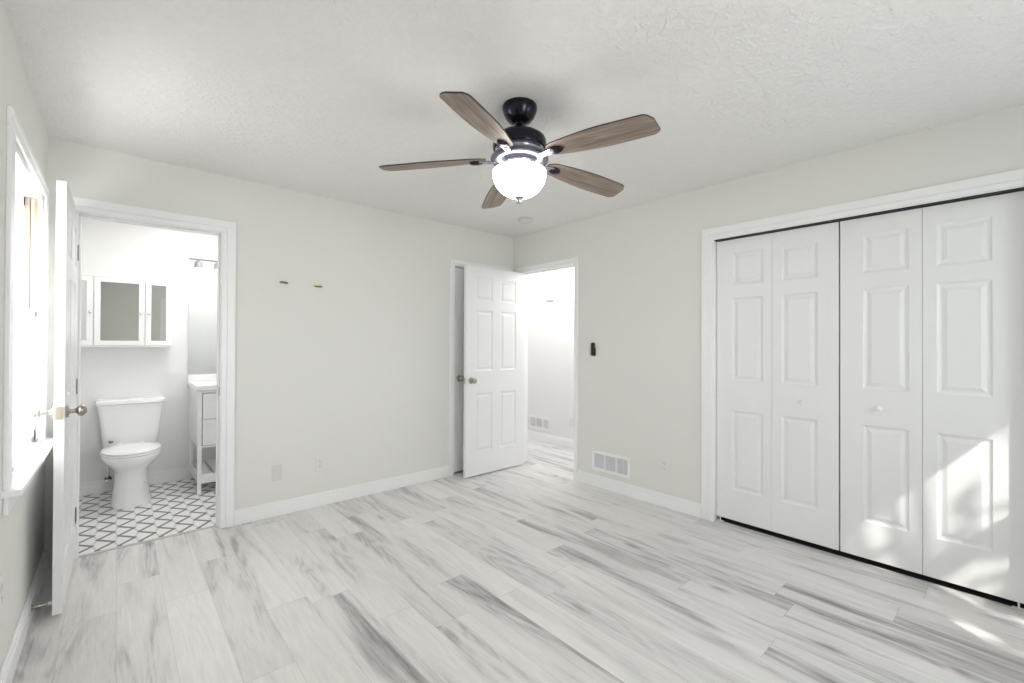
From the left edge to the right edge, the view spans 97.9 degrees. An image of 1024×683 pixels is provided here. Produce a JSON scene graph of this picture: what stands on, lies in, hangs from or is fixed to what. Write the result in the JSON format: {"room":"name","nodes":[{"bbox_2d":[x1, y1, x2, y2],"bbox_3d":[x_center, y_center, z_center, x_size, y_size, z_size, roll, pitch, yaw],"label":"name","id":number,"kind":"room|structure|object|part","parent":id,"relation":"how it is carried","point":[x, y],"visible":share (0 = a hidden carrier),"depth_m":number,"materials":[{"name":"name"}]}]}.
{"room":"empty bedroom","nodes":[
{"label":"empty bedroom","id":0,"kind":"room"},
{"bbox_2d":[0,0,47,670],"bbox_3d":[-1.724,0.059,1.379,0.150,2.440,6.250,1,0,-41],"label":"wall","id":1,"kind":"structure","parent":0,"point":[22,529],"depth_m":1.75,"materials":[{"name":"paint"}]},
{"bbox_2d":[0,574,2,609],"bbox_3d":[-1.774,0.875,1.546,0.008,0.117,0.071,1,0,-41],"label":"wall outlet","id":2,"kind":"object","parent":1,"relation":"attached to","point":[1,575],"visible":1,"depth_m":1.55,"materials":[{"name":"beige plastic"}]},
{"bbox_2d":[0,548,47,682],"bbox_3d":[-1.166,1.221,0.860,0.015,0.115,4.438,1,0,-41],"label":"baseboard","id":3,"kind":"structure","parent":1,"relation":"attached to","point":[7,672],"depth_m":1.89,"materials":[{"name":"white paint"}]},
{"bbox_2d":[1,105,53,515],"bbox_3d":[-2.232,-0.110,1.979,0.222,1.466,1.195,1,0,-41],"label":"window","id":4,"kind":"structure","parent":1,"relation":"in","point":[26,446],"depth_m":2.28,"materials":[{"name":"white paint"}]},
{"bbox_3d":[-2.247,-0.439,1.962,0.040,0.628,0.925,1,0,-41],"label":"sash","id":5,"kind":"part","parent":4,"relation":"part of","materials":[{"name":"white paint"}]},
{"bbox_3d":[-2.216,0.183,1.988,0.040,0.688,0.925,1,0,-41],"label":"sash","id":6,"kind":"part","parent":4,"relation":"part of","materials":[{"name":"white paint"}]},
{"bbox_3d":[-2.182,0.543,2.021,0.082,0.024,1.195,1,0,-41],"label":"sill","id":7,"kind":"part","parent":4,"relation":"part of","materials":[{"name":"white paint"}]},
{"bbox_3d":[-2.217,-0.455,1.988,0.004,0.588,0.927,1,0,-41],"label":"sash cord","id":8,"kind":"part","parent":4,"relation":"part of","materials":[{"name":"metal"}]},
{"bbox_2d":[31,600,51,610],"bbox_3d":[-2.175,1.220,2.065,0.070,0.028,0.028,1,0,-41],"label":"door stop","id":9,"kind":"object","parent":1,"relation":"attached to","point":[48,602],"visible":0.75,"depth_m":2.06,"materials":[{"name":"silver metal"}]},
{"bbox_3d":[-2.180,1.220,2.060,0.055,0.028,0.028,1,0,-41],"label":"rod","id":10,"kind":"part","parent":9,"relation":"part of","materials":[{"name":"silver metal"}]},
{"bbox_2d":[79,218,217,482],"bbox_3d":[-3.004,0.072,4.299,1.802,2.440,0.120,1,0,-41],"label":"wall","id":11,"kind":"structure","parent":0,"point":[109,248],"depth_m":4.00,"materials":[{"name":"paint"}]},
{"bbox_2d":[104,465,111,482],"bbox_3d":[-3.417,1.053,3.773,0.048,0.284,0.093,1,0,-41],"label":"water supply valve","id":12,"kind":"object","parent":11,"relation":"attached to","point":[107,478],"visible":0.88,"depth_m":3.75,"materials":[{"name":"metal"}]},
{"bbox_2d":[81,274,171,346],"bbox_3d":[-3.339,-0.252,3.826,0.667,0.598,0.145,1,0,-41],"label":"medicine cabinet","id":13,"kind":"object","parent":11,"relation":"attached to","point":[116,311],"visible":0.8,"depth_m":3.81,"materials":[{"name":"white paint"},{"name":"mirror glass"}]},
{"bbox_3d":[-3.506,-0.253,3.627,0.076,0.498,0.004,1,0,-41],"label":"mirror panel","id":14,"kind":"part","parent":13,"relation":"part of","materials":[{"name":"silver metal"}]},
{"bbox_3d":[-3.506,-0.253,3.627,0.148,0.570,0.018,1,0,-41],"label":"door","id":15,"kind":"part","parent":13,"relation":"part of","materials":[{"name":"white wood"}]},
{"bbox_3d":[-3.326,-0.252,3.786,0.324,0.570,0.018,1,0,-41],"label":"door","id":16,"kind":"part","parent":13,"relation":"part of","materials":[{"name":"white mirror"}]},
{"bbox_3d":[-3.326,-0.252,3.786,0.252,0.498,0.004,1,0,-41],"label":"mirror panel","id":17,"kind":"part","parent":13,"relation":"part of","materials":[{"name":"grey mirror"}]},
{"bbox_3d":[-3.134,-0.250,3.956,0.183,0.570,0.018,1,0,-41],"label":"door","id":18,"kind":"part","parent":13,"relation":"part of","materials":[{"name":"white wood"}]},
{"bbox_3d":[-3.134,-0.250,3.956,0.111,0.498,0.004,1,0,-41],"label":"mirror panel","id":19,"kind":"part","parent":13,"relation":"part of","materials":[{"name":"grey mirror"}]},
{"bbox_2d":[79,467,213,495],"bbox_3d":[-3.001,1.232,4.208,1.702,0.110,0.015,1,0,-41],"label":"baseboard","id":20,"kind":"structure","parent":11,"relation":"attached to","point":[98,486],"depth_m":4.00,"materials":[{"name":"white paint"}]},
{"bbox_2d":[188,280,216,374],"bbox_3d":[-2.708,-0.129,4.477,0.885,0.895,0.006,1,0,-41],"label":"wall mirror","id":21,"kind":"object","parent":11,"relation":"attached to","point":[202,295],"visible":0.44,"depth_m":4.25,"materials":[{"name":"white mirror"}]},
{"bbox_2d":[189,258,216,270],"bbox_3d":[-2.721,-0.748,4.381,0.740,0.148,0.134,1,0,-41],"label":"vanity light","id":22,"kind":"object","parent":11,"relation":"attached to","point":[198,264],"visible":0.34,"depth_m":4.15,"materials":[{"name":"silver metal"}]},
{"bbox_2d":[44,138,513,567],"bbox_3d":[-1.345,0.075,3.737,3.543,2.440,0.105,1,0,-41],"label":"wall","id":23,"kind":"structure","parent":0,"point":[352,370],"depth_m":3.51,"materials":[{"name":"paint"}]},
{"bbox_2d":[32,180,86,615],"bbox_3d":[-2.324,0.257,2.327,0.182,2.008,0.716,1,0,-41],"label":"door","id":24,"kind":"structure","parent":23,"relation":"in","point":[64,411],"depth_m":2.08,"materials":[{"name":"white paint"}]},
{"bbox_3d":[-2.177,0.332,2.075,0.074,0.063,0.063,1,0,-41],"label":"knob","id":25,"kind":"part","parent":24,"relation":"part of","materials":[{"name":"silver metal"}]},
{"bbox_3d":[-2.092,0.332,2.061,0.027,0.060,0.011,1,0,-41],"label":"latch plate","id":26,"kind":"part","parent":24,"relation":"part of","materials":[{"name":"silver metal"}]},
{"bbox_3d":[-2.095,0.333,2.147,0.074,0.063,0.063,1,0,-41],"label":"knob","id":27,"kind":"part","parent":24,"relation":"part of","materials":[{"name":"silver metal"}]},
{"bbox_2d":[78,525,215,557],"bbox_3d":[-2.322,1.282,2.881,0.705,0.008,0.022,1,0,-41],"label":"threshold","id":28,"kind":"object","parent":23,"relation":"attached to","point":[212,526],"depth_m":2.85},
{"bbox_2d":[72,196,235,561],"bbox_3d":[-2.310,0.224,2.878,0.879,2.124,0.133,1,0,-41],"label":"trim","id":29,"kind":"structure","parent":23,"relation":"attached to","point":[225,231],"depth_m":3.08,"materials":[{"name":"white paint"}]},
{"bbox_2d":[272,464,281,480],"bbox_3d":[-1.743,0.973,3.309,0.071,0.117,0.006,1,0,-41],"label":"blank cover plate","id":30,"kind":"object","parent":23,"relation":"attached to","point":[276,469],"visible":1,"depth_m":3.31,"materials":[{"name":"beige plastic"}]},
{"bbox_2d":[315,455,324,471],"bbox_3d":[-1.511,0.961,3.513,0.071,0.117,0.008,1,0,-41],"label":"wall outlet","id":31,"kind":"object","parent":23,"relation":"attached to","point":[319,460],"visible":1,"depth_m":3.51,"materials":[{"name":"beige plastic"}]},
{"bbox_2d":[234,465,448,525],"bbox_3d":[-0.965,1.246,3.991,2.620,0.105,0.015,1,0,-41],"label":"baseboard","id":32,"kind":"structure","parent":23,"relation":"attached to","point":[259,512],"depth_m":3.57,"materials":[{"name":"white paint"}]},
{"bbox_2d":[454,267,463,471],"bbox_3d":[-0.337,0.279,4.606,0.653,2.012,0.182,1,0,-41],"label":"door","id":33,"kind":"structure","parent":23,"relation":"in","point":[459,272],"depth_m":4.42,"materials":[{"name":"white paint"}]},
{"bbox_3d":[-0.503,0.365,4.387,0.063,0.063,0.074,1,0,-41],"label":"knob","id":34,"kind":"part","parent":33,"relation":"part of","materials":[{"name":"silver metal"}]},
{"bbox_2d":[449,259,510,475],"bbox_3d":[-0.348,0.255,4.616,0.782,2.099,0.129,1,0,-41],"label":"trim","id":35,"kind":"structure","parent":23,"relation":"attached to","point":[453,263],"depth_m":4.33,"materials":[{"name":"white paint"}]},
{"bbox_2d":[2,0,1023,237],"bbox_3d":[-0.154,-1.218,3.204,5.002,0.150,7.000,1,0,-41],"label":"ceiling","id":36,"kind":"structure","parent":0,"point":[313,97],"depth_m":1.98,"materials":[{"name":"white paint"}]},
{"bbox_2d":[379,91,660,208],"bbox_3d":[0.076,-0.910,2.178,1.300,0.477,1.307,1,0,-41],"label":"ceiling fan","id":37,"kind":"object","parent":36,"relation":"hanging from","point":[519,157],"visible":1,"depth_m":2.07,"materials":[{"name":"brown wood"}]},
{"bbox_3d":[-0.386,-0.873,2.200,0.519,0.006,0.140,-3,11,3],"label":"blade","id":38,"kind":"part","parent":37,"relation":"part of","materials":[{"name":"brown wood"}]},
{"bbox_3d":[-0.117,-0.874,1.781,0.140,0.006,0.519,13,8,20],"label":"blade","id":39,"kind":"part","parent":37,"relation":"part of","materials":[{"name":"brown wood"}]},
{"bbox_3d":[-0.071,-0.869,2.586,0.140,0.006,0.519,-12,-1,-15],"label":"blade","id":40,"kind":"part","parent":37,"relation":"part of","materials":[{"name":"brown wood"}]},
{"bbox_3d":[0.036,-0.767,2.175,0.262,0.132,0.262,1,0,-41],"label":"lamp shade","id":41,"kind":"part","parent":37,"relation":"part of","materials":[{"name":"white glass"}]},
{"bbox_3d":[0.037,-0.980,2.177,0.262,0.094,0.262,1,0,-41],"label":"motor","id":42,"kind":"part","parent":37,"relation":"part of","materials":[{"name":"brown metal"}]},
{"bbox_3d":[0.393,-0.869,2.405,0.519,0.007,0.140,5,-15,-33],"label":"blade","id":43,"kind":"part","parent":37,"relation":"part of","materials":[{"name":"brown wood"}]},
{"bbox_3d":[0.365,-0.872,1.908,0.519,0.006,0.140,5,-10,39],"label":"blade","id":44,"kind":"part","parent":37,"relation":"part of","materials":[{"name":"brown wood"}]},
{"bbox_2d":[518,217,532,223],"bbox_3d":[0.125,-1.118,4.137,0.146,0.036,0.146,1,0,-41],"label":"smoke detector","id":45,"kind":"object","parent":36,"relation":"attached to","point":[524,220],"visible":1,"depth_m":4.09,"materials":[{"name":"white plastic"}]},
{"bbox_2d":[12,438,1023,682],"bbox_3d":[-0.165,1.355,3.189,5.002,0.124,7.000,1,0,-41],"label":"floor","id":46,"kind":"structure","parent":0,"point":[527,572],"depth_m":2.22,"materials":[{"name":"grey wood"}]},
{"bbox_2d":[95,396,164,508],"bbox_3d":[-3.101,0.885,3.636,0.454,0.796,0.720,1,0,-41],"label":"toilet","id":47,"kind":"object","parent":46,"relation":"on","point":[129,427],"visible":1,"depth_m":3.65,"materials":[{"name":"white ceramic"}]},
{"bbox_3d":[-3.272,0.714,3.832,0.424,0.370,0.193,1,0,-41],"label":"tank","id":48,"kind":"part","parent":47,"relation":"part of","materials":[{"name":"white ceramic"}]},
{"bbox_3d":[-3.268,0.508,3.829,0.454,0.041,0.213,1,0,-41],"label":"tank lid","id":49,"kind":"part","parent":47,"relation":"part of","materials":[{"name":"white ceramic"}]},
{"bbox_3d":[-3.024,0.870,3.549,0.374,0.015,0.487,1,0,-41],"label":"seat","id":50,"kind":"part","parent":47,"relation":"part of","materials":[{"name":"white plastic"}]},
{"bbox_3d":[-3.025,0.849,3.551,0.368,0.020,0.483,1,0,-41],"label":"seat lid","id":51,"kind":"part","parent":47,"relation":"part of","materials":[{"name":"white plastic"}]},
{"bbox_2d":[189,387,215,494],"bbox_3d":[-2.520,0.855,4.228,0.821,0.868,0.619,1,0,-41],"label":"vanity cabinet","id":52,"kind":"object","parent":46,"relation":"on","point":[202,404],"visible":0.31,"depth_m":3.81,"materials":[{"name":"white wood"}]},
{"bbox_3d":[-3.011,0.853,4.186,0.030,0.868,0.030,1,0,-41],"label":"leg","id":53,"kind":"part","parent":52,"relation":"part of","materials":[{"name":"white wood"}]},
{"bbox_3d":[-2.639,0.852,3.765,0.030,0.868,0.030,1,0,-41],"label":"leg","id":54,"kind":"part","parent":52,"relation":"part of","materials":[{"name":"white wood"}]},
{"bbox_2d":[188,374,215,390],"bbox_3d":[-2.502,0.366,4.253,0.904,0.103,0.610,1,0,-41],"label":"countertop","id":55,"kind":"structure","parent":52,"relation":"on","point":[198,382],"depth_m":4.12,"materials":[{"name":"white stone"}]},
{"bbox_2d":[190,459,215,483],"bbox_3d":[-2.530,1.168,4.235,0.813,0.073,0.582,1,0,-41],"label":"slatted shelf","id":56,"kind":"object","parent":52,"relation":"attached to","point":[205,476],"depth_m":3.90,"materials":[{"name":"white wood"}]},
{"bbox_3d":[-2.495,0.775,3.886,0.335,0.210,0.024,1,0,-41],"label":"drawer","id":57,"kind":"part","parent":52,"relation":"part of","materials":[{"name":"white wood"}]},
{"bbox_3d":[-2.494,0.551,3.887,0.335,0.213,0.024,1,0,-41],"label":"drawer","id":58,"kind":"part","parent":52,"relation":"part of","materials":[{"name":"white wood"}]},
{"bbox_2d":[527,267,573,439],"bbox_3d":[0.640,0.095,5.706,0.120,2.440,4.300,1,0,-41],"label":"wall","id":59,"kind":"structure","parent":0,"point":[550,323],"depth_m":5.74,"materials":[{"name":"paint"}]},
{"bbox_2d":[529,415,549,431],"bbox_3d":[0.363,1.080,5.912,0.007,0.170,0.400,1,0,-41],"label":"air vent","id":60,"kind":"object","parent":59,"relation":"in","point":[542,423],"visible":1,"depth_m":5.91,"materials":[{"name":"white plastic"}]},
{"bbox_2d":[544,291,554,300],"bbox_3d":[0.482,-0.590,5.768,0.042,0.120,0.170,1,0,-41],"label":"door chime","id":61,"kind":"object","parent":59,"relation":"attached to","point":[548,295],"visible":1,"depth_m":5.74,"materials":[{"name":"white plastic"}]},
{"bbox_2d":[527,430,573,448],"bbox_3d":[0.637,1.260,5.594,0.015,0.110,4.060,1,0,-41],"label":"baseboard","id":62,"kind":"structure","parent":59,"relation":"attached to","point":[565,442],"depth_m":5.74,"materials":[{"name":"white paint"}]},
{"bbox_2d":[514,104,1023,503],"bbox_3d":[0.794,0.086,4.073,0.105,2.440,6.950,1,0,-41],"label":"wall","id":63,"kind":"structure","parent":0,"point":[640,273],"depth_m":3.49,"materials":[{"name":"paint"}]},
{"bbox_2d":[463,265,523,477],"bbox_3d":[-0.163,0.284,4.487,0.769,2.018,0.182,1,0,-42],"label":"door","id":64,"kind":"structure","parent":63,"relation":"in","point":[493,430],"depth_m":4.44,"materials":[{"name":"white paint"}]},
{"bbox_3d":[-0.366,0.372,4.232,0.063,0.063,0.074,1,0,-42],"label":"knob","id":65,"kind":"part","parent":64,"relation":"part of","materials":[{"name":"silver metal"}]},
{"bbox_2d":[516,257,578,480],"bbox_3d":[0.372,0.257,4.545,0.129,2.100,0.871,1,0,-41],"label":"trim","id":66,"kind":"structure","parent":63,"relation":"attached to","point":[571,262],"depth_m":4.39,"materials":[{"name":"white paint"}]},
{"bbox_2d":[584,344,589,356],"bbox_3d":[0.692,0.081,4.103,0.008,0.117,0.071,1,0,-41],"label":"light switch","id":67,"kind":"object","parent":63,"relation":"attached to","point":[586,346],"visible":1,"depth_m":4.10,"materials":[{"name":"beige plastic"}]},
{"bbox_2d":[591,343,595,355],"bbox_3d":[0.735,0.071,4.041,0.026,0.120,0.042,1,0,-41],"label":"remote","id":68,"kind":"object","parent":63,"relation":"attached to","point":[593,349],"visible":1,"depth_m":4.03,"materials":[{"name":"black plastic"}]},
{"bbox_2d":[592,450,629,478],"bbox_3d":[0.862,1.069,3.900,0.007,0.178,0.400,1,0,-41],"label":"air vent","id":69,"kind":"object","parent":63,"relation":"in","point":[613,464],"visible":1,"depth_m":3.89,"materials":[{"name":"white plastic"}]},
{"bbox_2d":[577,470,700,517],"bbox_3d":[1.780,1.250,2.854,0.015,0.105,3.521,1,0,-41],"label":"baseboard","id":70,"kind":"structure","parent":63,"relation":"attached to","point":[674,503],"depth_m":3.65,"materials":[{"name":"white paint"}]},
{"bbox_2d":[661,458,668,473],"bbox_3d":[1.203,0.982,3.515,0.008,0.117,0.071,1,0,-41],"label":"wall outlet","id":71,"kind":"object","parent":63,"relation":"attached to","point":[664,462],"visible":1,"depth_m":3.51,"materials":[{"name":"beige plastic"}]},
{"bbox_2d":[716,222,839,550],"bbox_3d":[1.737,0.282,2.982,0.068,2.041,0.738,1,0,-41],"label":"door","id":72,"kind":"structure","parent":63,"relation":"in","point":[778,410],"depth_m":2.94,"materials":[{"name":"white paint"}]},
{"bbox_3d":[1.848,0.388,2.832,0.036,0.034,0.034,1,0,-41],"label":"knob","id":73,"kind":"part","parent":72,"relation":"part of","materials":[{"name":"white paint"}]},
{"bbox_2d":[701,168,1023,520],"bbox_3d":[1.993,0.240,2.711,0.131,2.126,1.658,1,0,-41],"label":"trim","id":74,"kind":"structure","parent":63,"relation":"attached to","point":[1012,181],"depth_m":3.02,"materials":[{"name":"white paint"}]},
{"bbox_2d":[840,191,1023,610],"bbox_3d":[2.231,0.280,2.425,0.068,2.041,0.738,1,0,-41],"label":"door","id":75,"kind":"structure","parent":63,"relation":"in","point":[932,297],"depth_m":2.39,"materials":[{"name":"white paint"}]},
{"bbox_3d":[2.097,0.387,2.551,0.036,0.034,0.034,1,0,-41],"label":"knob","id":76,"kind":"part","parent":75,"relation":"part of","materials":[{"name":"white paint"}]},
{"bbox_2d":[718,517,1023,607],"bbox_3d":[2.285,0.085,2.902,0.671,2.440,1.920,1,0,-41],"label":"door track","id":77,"kind":"structure","parent":0,"point":[816,546],"depth_m":2.58,"materials":[{"name":"metal"}]}
]}

